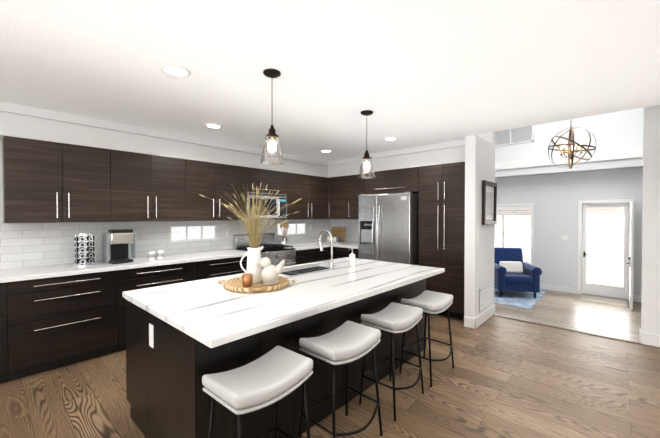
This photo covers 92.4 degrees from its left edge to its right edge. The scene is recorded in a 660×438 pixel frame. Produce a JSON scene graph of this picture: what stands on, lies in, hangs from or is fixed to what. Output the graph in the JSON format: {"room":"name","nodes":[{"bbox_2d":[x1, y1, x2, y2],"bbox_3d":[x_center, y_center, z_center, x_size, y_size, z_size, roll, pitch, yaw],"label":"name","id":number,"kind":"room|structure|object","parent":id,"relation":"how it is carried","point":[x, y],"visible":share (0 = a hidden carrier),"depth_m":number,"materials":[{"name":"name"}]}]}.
{"room":"kitchen","nodes":[
{"label":"kitchen","id":0,"kind":"room"},
{"bbox_2d":[0,141,331,268],"bbox_3d":[-1.448,-0.748,5.058,0.130,5.150,12.920,1,1,42],"label":"wall","id":1,"kind":"structure","parent":0,"point":[22,245],"depth_m":3.65,"materials":[{"name":"tile"}]},
{"bbox_2d":[2,136,65,222],"bbox_3d":[-2.919,-0.360,3.112,0.318,0.790,0.404,1,1,42],"label":"upper cabinet","id":2,"kind":"object","parent":1,"relation":"attached to","point":[47,182],"depth_m":3.00,"materials":[{"name":"brown wood"}]},
{"bbox_2d":[66,144,113,221],"bbox_3d":[-2.646,-0.364,3.411,0.318,0.790,0.406,1,1,42],"label":"upper cabinet","id":3,"kind":"object","parent":1,"relation":"attached to","point":[89,170],"depth_m":3.32,"materials":[{"name":"brown wood"}]},
{"bbox_2d":[114,150,153,221],"bbox_3d":[-2.374,-0.367,3.711,0.318,0.790,0.404,1,1,42],"label":"upper cabinet","id":4,"kind":"object","parent":1,"relation":"attached to","point":[133,172],"depth_m":3.62,"materials":[{"name":"brown wood"}]},
{"bbox_2d":[154,155,185,220],"bbox_3d":[-2.101,-0.371,4.010,0.318,0.790,0.405,1,1,42],"label":"upper cabinet","id":5,"kind":"object","parent":1,"relation":"attached to","point":[169,172],"depth_m":3.91,"materials":[{"name":"brown wood"}]},
{"bbox_2d":[170,225,215,241],"bbox_3d":[-1.946,0.198,4.496,0.104,0.220,0.656,1,1,42],"label":"window","id":6,"kind":"structure","parent":1,"relation":"in","point":[183,233],"depth_m":4.46,"materials":[{"name":"white glass"}]},
{"bbox_2d":[186,159,217,220],"bbox_3d":[-1.828,-0.374,4.309,0.318,0.790,0.405,1,1,42],"label":"upper cabinet","id":7,"kind":"object","parent":1,"relation":"attached to","point":[201,177],"depth_m":4.21,"materials":[{"name":"brown wood"}]},
{"bbox_2d":[225,228,228,235],"bbox_3d":[-1.572,0.199,4.831,0.005,0.114,0.070,1,1,42],"label":"outlet","id":8,"kind":"object","parent":1,"relation":"attached to","point":[226,229],"depth_m":4.83,"materials":[{"name":"white plastic"}]},
{"bbox_2d":[218,164,241,219],"bbox_3d":[-1.555,-0.378,4.609,0.318,0.790,0.406,1,1,42],"label":"upper cabinet","id":9,"kind":"object","parent":1,"relation":"attached to","point":[228,175],"depth_m":4.51,"materials":[{"name":"brown wood"}]},
{"bbox_2d":[242,167,285,193],"bbox_3d":[-1.132,-0.593,5.070,0.318,0.370,0.849,1,1,42],"label":"upper cabinet","id":10,"kind":"object","parent":1,"relation":"attached to","point":[276,180],"depth_m":4.94,"materials":[{"name":"brown wood"}]},
{"bbox_2d":[241,192,286,217],"bbox_3d":[-1.084,-0.208,5.030,0.445,0.386,0.744,1,1,42],"label":"over-the-range microwave","id":11,"kind":"object","parent":10,"relation":"attached to","point":[280,201],"visible":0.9,"depth_m":4.91,"materials":[{"name":"metal"}]},
{"bbox_2d":[277,223,305,235],"bbox_3d":[-0.731,0.182,5.830,0.104,0.220,0.696,1,1,42],"label":"window","id":12,"kind":"structure","parent":1,"relation":"in","point":[296,228],"depth_m":5.85,"materials":[{"name":"white glass"}]},
{"bbox_2d":[274,172,309,219],"bbox_3d":[-0.673,-0.389,5.577,0.318,0.790,0.515,1,1,42],"label":"upper cabinet","id":13,"kind":"object","parent":1,"relation":"attached to","point":[297,185],"depth_m":5.48,"materials":[{"name":"brown wood"}]},
{"bbox_2d":[310,176,329,218],"bbox_3d":[-0.325,-0.394,5.959,0.318,0.790,0.520,1,1,42],"label":"upper cabinet","id":14,"kind":"object","parent":1,"relation":"attached to","point":[319,186],"depth_m":5.87,"materials":[{"name":"brown wood"}]},
{"bbox_2d":[0,101,464,177],"bbox_3d":[-1.771,-0.896,2.422,2.960,0.293,8.590,1,1,42],"label":"wall","id":15,"kind":"structure","parent":0,"point":[22,121],"depth_m":4.01,"materials":[{"name":"white paint"}]},
{"bbox_2d":[365,167,416,194],"bbox_3d":[1.142,-0.595,5.207,0.944,0.369,0.546,1,1,42],"label":"upper cabinet","id":16,"kind":"object","parent":15,"relation":"attached to","point":[403,180],"depth_m":4.98,"materials":[{"name":"brown wood"}]},
{"bbox_2d":[0,314,659,437],"bbox_3d":[0.148,1.653,0.743,8.340,0.450,8.650,1,1,42],"label":"floor","id":17,"kind":"structure","parent":0,"point":[506,378],"depth_m":2.54,"materials":[{"name":"brown wood"}]},
{"bbox_2d":[0,281,11,383],"bbox_3d":[-3.256,0.969,2.549,0.616,0.872,0.906,1,1,42],"label":"base cabinet","id":18,"kind":"object","parent":17,"relation":"on","point":[5,301],"depth_m":2.67,"materials":[{"name":"black wood"}]},
{"bbox_2d":[8,269,119,379],"bbox_3d":[-2.681,0.962,3.179,0.616,0.872,0.800,1,1,42],"label":"base cabinet","id":19,"kind":"object","parent":17,"relation":"on","point":[56,316],"depth_m":2.95,"materials":[{"name":"black wood"}]},
{"bbox_2d":[0,249,247,284],"bbox_3d":[-2.410,0.502,3.447,0.633,0.040,3.381,1,1,42],"label":"countertop","id":20,"kind":"structure","parent":19,"relation":"on","point":[36,273],"depth_m":3.25,"materials":[{"name":"white stone"}]},
{"bbox_2d":[74,233,94,265],"bbox_3d":[-2.581,0.318,3.329,0.176,0.330,0.176,1,1,42],"label":"pod carousel","id":21,"kind":"object","parent":20,"relation":"on","point":[80,261],"visible":1,"depth_m":3.28,"materials":[{"name":"silver metal"}]},
{"bbox_2d":[103,229,134,263],"bbox_3d":[-2.355,0.298,3.573,0.325,0.365,0.285,1,1,42],"label":"coffee maker","id":22,"kind":"object","parent":20,"relation":"on","point":[118,245],"visible":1,"depth_m":3.49,"materials":[{"name":"grey plastic"}]},
{"bbox_2d":[148,251,155,259],"bbox_3d":[-2.081,0.429,3.701,0.077,0.100,0.076,1,1,42],"label":"canister","id":23,"kind":"object","parent":20,"relation":"on","point":[151,255],"visible":1,"depth_m":3.67,"materials":[{"name":"white ceramic"}]},
{"bbox_2d":[156,250,163,258],"bbox_3d":[-2.032,0.428,3.784,0.077,0.100,0.076,1,1,42],"label":"canister","id":24,"kind":"object","parent":20,"relation":"on","point":[159,254],"visible":0.98,"depth_m":3.76,"materials":[{"name":"white ceramic"}]},
{"bbox_2d":[120,261,195,350],"bbox_3d":[-2.144,0.955,3.768,0.616,0.872,0.794,1,1,42],"label":"base cabinet","id":25,"kind":"object","parent":17,"relation":"on","point":[159,275],"depth_m":3.47,"materials":[{"name":"black wood"}]},
{"bbox_2d":[196,257,246,279],"bbox_3d":[-1.580,0.947,4.387,0.616,0.872,0.881,1,1,42],"label":"base cabinet","id":26,"kind":"object","parent":17,"relation":"on","point":[230,265],"depth_m":4.09,"materials":[{"name":"black wood"}]},
{"bbox_2d":[202,345,312,437],"bbox_3d":[-0.343,1.073,1.569,0.392,0.689,0.477,1,1,42],"label":"stool","id":27,"kind":"object","parent":17,"relation":"on","point":[276,374],"visible":1,"depth_m":1.50,"materials":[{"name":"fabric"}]},
{"bbox_2d":[234,233,295,269],"bbox_3d":[-0.993,0.811,4.959,0.660,1.135,0.744,1,1,42],"label":"range","id":28,"kind":"object","parent":17,"relation":"on","point":[274,253],"visible":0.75,"depth_m":4.92,"materials":[{"name":"metal"}]},
{"bbox_2d":[126,277,428,437],"bbox_3d":[-0.228,0.981,2.854,1.124,0.843,2.518,1,1,42],"label":"kitchen island","id":29,"kind":"object","parent":17,"relation":"on","point":[182,338],"depth_m":1.97,"materials":[{"name":"brown wood"}]},
{"bbox_2d":[122,257,444,348],"bbox_3d":[-0.154,0.539,2.788,1.320,0.040,2.556,1,1,42],"label":"island countertop","id":30,"kind":"structure","parent":29,"relation":"on","point":[214,316],"depth_m":2.12,"materials":[{"name":"white stone"}]},
{"bbox_2d":[218,276,295,292],"bbox_3d":[-0.570,0.501,2.473,0.496,0.040,0.496,1,1,42],"label":"rattan tray","id":31,"kind":"object","parent":30,"relation":"on","point":[233,284],"visible":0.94,"depth_m":2.37,"materials":[{"name":"beige wicker"}]},
{"bbox_2d":[242,273,252,286],"bbox_3d":[-0.618,0.459,2.366,0.080,0.092,0.080,1,1,42],"label":"copper cup","id":32,"kind":"object","parent":31,"relation":"on","point":[247,279],"visible":1,"depth_m":2.34,"materials":[{"name":"brown metal"}]},
{"bbox_2d":[240,246,263,282],"bbox_3d":[-0.621,0.358,2.531,0.147,0.290,0.143,1,1,42],"label":"pitcher vase","id":33,"kind":"object","parent":31,"relation":"on","point":[253,259],"visible":0.85,"depth_m":2.48,"materials":[{"name":"white ceramic"}]},
{"bbox_2d":[199,183,301,247],"bbox_3d":[-0.611,0.005,2.498,0.772,0.596,0.764,1,1,42],"label":"grass stems","id":34,"kind":"object","parent":33,"relation":"in","point":[255,236],"visible":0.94,"depth_m":2.51,"materials":[{"name":"beige plant"}]},
{"bbox_2d":[256,257,284,284],"bbox_3d":[-0.457,0.400,2.454,0.165,0.208,0.156,1,1,42],"label":"bird","id":35,"kind":"object","parent":31,"relation":"on","point":[269,274],"visible":1,"depth_m":2.42},
{"bbox_2d":[282,265,329,272],"bbox_3d":[-0.240,0.652,3.285,0.383,0.222,0.748,1,1,42],"label":"sink","id":36,"kind":"object","parent":30,"relation":"in","point":[309,268],"depth_m":3.55,"materials":[{"name":"grey metal"}]},
{"bbox_2d":[319,230,333,268],"bbox_3d":[-0.077,0.313,3.268,0.210,0.398,0.163,1,1,42],"label":"gooseneck faucet","id":37,"kind":"object","parent":30,"relation":"on","point":[331,261],"visible":0.98,"depth_m":3.25,"materials":[{"name":"silver metal"}]},
{"bbox_2d":[349,248,354,266],"bbox_3d":[0.233,0.412,3.391,0.079,0.197,0.066,1,1,42],"label":"soap dispenser","id":38,"kind":"object","parent":30,"relation":"on","point":[351,259],"visible":1,"depth_m":3.36,"materials":[{"name":"white ceramic"}]},
{"bbox_2d":[295,249,329,264],"bbox_3d":[-0.473,0.933,5.602,0.616,0.872,0.890,1,1,42],"label":"base cabinet","id":39,"kind":"object","parent":17,"relation":"on","point":[303,256],"depth_m":5.30,"materials":[{"name":"black wood"}]},
{"bbox_2d":[289,241,343,248],"bbox_3d":[-0.249,0.475,5.818,0.633,0.040,1.519,1,1,42],"label":"countertop","id":40,"kind":"structure","parent":39,"relation":"on","point":[326,244],"depth_m":5.59,"materials":[{"name":"white stone"}]},
{"bbox_2d":[280,223,288,244],"bbox_3d":[-0.784,0.257,5.462,0.106,0.402,0.174,1,1,42],"label":"utensil holder","id":41,"kind":"object","parent":40,"relation":"on","point":[284,238],"visible":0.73,"depth_m":5.43,"materials":[{"name":"silver metal"}]},
{"bbox_2d":[331,227,345,241],"bbox_3d":[0.162,0.304,6.414,0.360,0.288,0.065,1,1,42],"label":"cutting board","id":42,"kind":"object","parent":40,"relation":"on","point":[336,232],"visible":0.73,"depth_m":6.39,"materials":[{"name":"brown wood"}]},
{"bbox_2d":[336,241,357,248],"bbox_3d":[0.505,0.476,5.716,0.619,0.040,0.653,1,1,42],"label":"countertop","id":43,"kind":"structure","parent":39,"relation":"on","point":[347,245],"depth_m":5.58,"materials":[{"name":"white stone"}]},
{"bbox_2d":[298,321,382,437],"bbox_3d":[0.072,1.068,2.003,0.392,0.689,0.475,1,1,42],"label":"stool","id":44,"kind":"object","parent":17,"relation":"on","point":[347,342],"visible":0.96,"depth_m":1.94,"materials":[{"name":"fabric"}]},
{"bbox_2d":[333,245,357,258],"bbox_3d":[0.499,0.932,5.749,0.665,0.872,0.636,1,1,42],"label":"base cabinet","id":45,"kind":"object","parent":17,"relation":"on","point":[337,253],"depth_m":5.57,"materials":[{"name":"black wood"}]},
{"bbox_2d":[358,192,417,264],"bbox_3d":[1.030,0.488,5.098,0.930,1.778,0.844,1,1,42],"label":"refrigerator","id":46,"kind":"object","parent":17,"relation":"on","point":[387,227],"visible":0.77,"depth_m":4.76,"materials":[{"name":"metal"}]},
{"bbox_2d":[359,302,423,420],"bbox_3d":[0.489,1.062,2.475,0.392,0.689,0.475,1,1,42],"label":"stool","id":47,"kind":"object","parent":17,"relation":"on","point":[391,318],"visible":0.96,"depth_m":2.40,"materials":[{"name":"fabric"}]},
{"bbox_2d":[399,290,453,386],"bbox_3d":[0.897,1.057,2.915,0.392,0.689,0.477,1,1,42],"label":"stool","id":48,"kind":"object","parent":17,"relation":"on","point":[430,302],"visible":0.88,"depth_m":2.85,"materials":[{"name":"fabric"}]},
{"bbox_2d":[417,162,464,319],"bbox_3d":[1.759,0.303,4.655,0.724,2.152,0.546,1,1,42],"label":"tall cabinet","id":49,"kind":"object","parent":17,"relation":"on","point":[439,189],"depth_m":4.43,"materials":[{"name":"brown wood"}]},
{"bbox_2d":[493,314,641,344],"bbox_3d":[2.908,1.384,4.051,1.538,0.009,0.062,1,1,42],"label":"threshold strip","id":50,"kind":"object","parent":17,"relation":"on","point":[615,338],"depth_m":3.94,"materials":[{"name":"brown"}]},
{"bbox_2d":[0,0,659,159],"bbox_3d":[-0.107,-1.218,0.340,8.460,0.400,8.000,1,1,42],"label":"ceiling","id":51,"kind":"structure","parent":0,"point":[410,72],"depth_m":2.14,"materials":[{"name":"white paint"}]},
{"bbox_2d":[160,64,190,76],"bbox_3d":[-1.079,-1.034,2.215,0.192,0.009,0.192,1,1,42],"label":"recessed light","id":52,"kind":"object","parent":51,"relation":"in","point":[175,70],"visible":1,"depth_m":2.21,"materials":[{"name":"white"}]},
{"bbox_2d":[204,123,221,128],"bbox_3d":[-1.319,-1.050,3.584,0.192,0.009,0.192,1,1,42],"label":"recessed light","id":53,"kind":"object","parent":51,"relation":"in","point":[212,125],"visible":0.96,"depth_m":3.56,"materials":[{"name":"white"}]},
{"bbox_2d":[261,69,283,164],"bbox_3d":[-0.412,-0.718,2.253,0.166,0.642,0.166,1,1,42],"label":"pendant light","id":54,"kind":"object","parent":51,"relation":"hanging from","point":[271,135],"visible":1,"depth_m":2.23,"materials":[{"name":"brown metal"}]},
{"bbox_2d":[358,110,374,178],"bbox_3d":[0.362,-0.728,3.117,0.166,0.642,0.166,1,1,42],"label":"pendant light","id":55,"kind":"object","parent":51,"relation":"hanging from","point":[366,158],"visible":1,"depth_m":3.09,"materials":[{"name":"brown metal"}]},
{"bbox_2d":[383,137,397,140],"bbox_3d":[0.798,-1.057,4.185,0.192,0.009,0.192,1,1,42],"label":"recessed light","id":56,"kind":"object","parent":51,"relation":"in","point":[390,138],"visible":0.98,"depth_m":4.17,"materials":[{"name":"white"}]},
{"bbox_2d":[332,219,357,241],"bbox_3d":[0.502,0.230,6.167,1.234,0.502,0.010,1,1,42],"label":"wall","id":57,"kind":"structure","parent":0,"point":[351,232],"depth_m":6.27,"materials":[{"name":"tile"}]},
{"bbox_2d":[330,176,345,218],"bbox_3d":[0.285,-0.395,6.051,0.501,0.790,0.438,1,1,42],"label":"upper cabinet","id":58,"kind":"object","parent":57,"relation":"attached to","point":[337,185],"depth_m":5.88,"materials":[{"name":"brown wood"}]},
{"bbox_2d":[346,174,364,218],"bbox_3d":[0.638,-0.391,5.730,0.454,0.790,0.438,1,1,42],"label":"upper cabinet","id":59,"kind":"object","parent":57,"relation":"attached to","point":[355,186],"depth_m":5.63,"materials":[{"name":"brown wood"}]},
{"bbox_2d":[322,132,491,161],"bbox_3d":[0.886,-2.201,5.316,3.210,2.250,0.710,1,1,42],"label":"wall","id":60,"kind":"structure","parent":0,"point":[487,137],"depth_m":4.60,"materials":[{"name":"white paint"}]},
{"bbox_2d":[464,135,491,317],"bbox_3d":[2.024,0.161,4.306,0.130,2.450,0.710,1,1,42],"label":"wall","id":61,"kind":"structure","parent":0,"point":[478,256],"depth_m":4.07,"materials":[{"name":"white paint"}]},
{"bbox_2d":[468,304,494,328],"bbox_3d":[2.109,1.319,4.326,0.046,0.135,0.866,1,1,42],"label":"baseboard","id":62,"kind":"structure","parent":61,"relation":"attached to","point":[473,323],"depth_m":4.16,"materials":[{"name":"white wood"}]},
{"bbox_2d":[479,282,493,312],"bbox_3d":[2.156,1.065,4.352,0.014,0.310,0.600,1,1,42],"label":"air vent","id":63,"kind":"object","parent":61,"relation":"in","point":[486,296],"visible":1,"depth_m":4.33,"materials":[{"name":"grey plastic"}]},
{"bbox_2d":[482,180,496,224],"bbox_3d":[2.205,-0.217,4.373,0.039,0.585,0.560,1,1,42],"label":"picture frame","id":64,"kind":"object","parent":61,"relation":"attached to","point":[489,203],"visible":1,"depth_m":4.36,"materials":[{"name":"brown wood"}]},
{"bbox_2d":[491,132,494,305],"bbox_3d":[1.217,-0.754,5.606,3.090,5.150,0.140,1,1,42],"label":"wall","id":65,"kind":"structure","parent":0,"point":[493,181],"depth_m":4.57,"materials":[{"name":"white paint"}]},
{"bbox_2d":[495,108,639,295],"bbox_3d":[5.887,-0.771,7.012,8.340,5.150,0.150,1,1,42],"label":"wall","id":66,"kind":"structure","parent":0,"point":[554,199],"depth_m":7.30,"materials":[{"name":"paint"}]},
{"bbox_2d":[495,206,530,262],"bbox_3d":[4.513,0.385,8.271,1.290,1.410,0.100,1,1,42],"label":"window blinds","id":67,"kind":"object","parent":66,"relation":"attached to","point":[502,222],"visible":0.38,"depth_m":8.12,"materials":[{"name":"white plastic"}]},
{"bbox_2d":[495,125,533,146],"bbox_3d":[4.595,-2.153,8.057,1.000,0.510,0.021,1,1,42],"label":"air vent","id":68,"kind":"object","parent":66,"relation":"in","point":[515,136],"visible":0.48,"depth_m":8.00,"materials":[{"name":"grey metal"}]},
{"bbox_2d":[562,235,568,239],"bbox_3d":[5.439,0.433,7.328,0.130,0.115,0.005,1,1,42],"label":"outlet","id":69,"kind":"object","parent":66,"relation":"attached to","point":[565,237],"depth_m":7.32,"materials":[{"name":"white plastic"}]},
{"bbox_2d":[495,147,642,301],"bbox_3d":[5.733,0.146,6.839,8.320,3.120,0.330,1,1,42],"label":"trim","id":70,"kind":"structure","parent":66,"relation":"attached to","point":[618,159],"depth_m":7.13,"materials":[{"name":"white"}]},
{"bbox_2d":[582,203,628,298],"bbox_3d":[5.979,0.671,6.900,0.766,2.028,0.086,1,1,42],"label":"storm door","id":71,"kind":"structure","parent":66,"relation":"in","point":[608,291],"depth_m":6.88,"materials":[{"name":"white glass"}]},
{"bbox_2d":[626,202,633,309],"bbox_3d":[5.927,0.687,6.269,0.098,2.028,0.880,1,1,42],"label":"open entry door","id":72,"kind":"structure","parent":66,"relation":"in","point":[631,249],"depth_m":5.93,"materials":[{"name":"white wood"}]},
{"bbox_2d":[494,289,640,341],"bbox_3d":[4.500,1.797,5.519,8.340,0.150,4.270,1,1,42],"label":"floor","id":73,"kind":"structure","parent":0,"point":[565,310],"depth_m":5.70,"materials":[{"name":"beige wood"}]},
{"bbox_2d":[494,288,547,308],"bbox_3d":[3.728,1.693,7.419,2.000,0.011,2.000,1,1,42],"label":"living room rug","id":74,"kind":"object","parent":73,"relation":"on","point":[526,300],"visible":0.36,"depth_m":6.75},
{"bbox_2d":[494,247,541,298],"bbox_3d":[4.097,1.186,7.163,0.880,1.007,0.918,0,1,9],"label":"armchair","id":75,"kind":"object","parent":74,"relation":"on","point":[513,271],"visible":0.85,"depth_m":6.86,"materials":[{"name":"fabric"}]},
{"bbox_2d":[580,295,627,306],"bbox_3d":[5.715,1.702,6.622,0.730,0.011,0.540,1,1,42],"label":"doormat","id":76,"kind":"object","parent":73,"relation":"on","point":[604,300],"visible":0.98,"depth_m":6.59,"materials":[{"name":"beige fabric"}]},
{"bbox_2d":[640,105,659,334],"bbox_3d":[4.857,-0.717,2.357,3.592,5.150,0.120,1,1,42],"label":"wall","id":77,"kind":"structure","parent":0,"point":[650,115],"depth_m":3.49,"materials":[{"name":"paint"}]},
{"bbox_2d":[639,329,659,346],"bbox_3d":[4.813,1.342,2.345,3.608,0.135,0.040,1,1,42],"label":"baseboard","id":78,"kind":"structure","parent":77,"relation":"attached to","point":[645,338],"depth_m":3.49,"materials":[{"name":"white"}]},
{"bbox_3d":[4.244,-3.284,5.091,8.460,0.120,5.160,1,1,42],"label":"ceiling","id":79,"kind":"structure","parent":0,"visible":0},
{"bbox_2d":[548,121,596,168],"bbox_3d":[4.024,-2.033,5.279,0.661,2.384,0.684,1,1,42],"label":"orb chandelier","id":80,"kind":"object","parent":79,"relation":"hanging from","point":[571,150],"visible":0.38,"depth_m":5.26,"materials":[{"name":"gold metal"}]},
{"label":"outside","id":81,"kind":"structure","parent":0,"visible":0},
{"bbox_2d":[495,244,623,297],"bbox_3d":[14.626,1.710,15.963,32.000,0.020,24.790,1,1,42],"label":"driveway","id":82,"kind":"structure","parent":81,"point":[610,264],"depth_m":11.90,"materials":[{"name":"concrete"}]},
{"bbox_2d":[495,207,623,250],"bbox_3d":[15.565,-0.012,16.974,32.000,3.400,1.000,1,1,42],"label":"garage","id":83,"kind":"structure","parent":82,"relation":"on","point":[618,216],"depth_m":17.68,"materials":[{"name":"white glass"}]}
]}

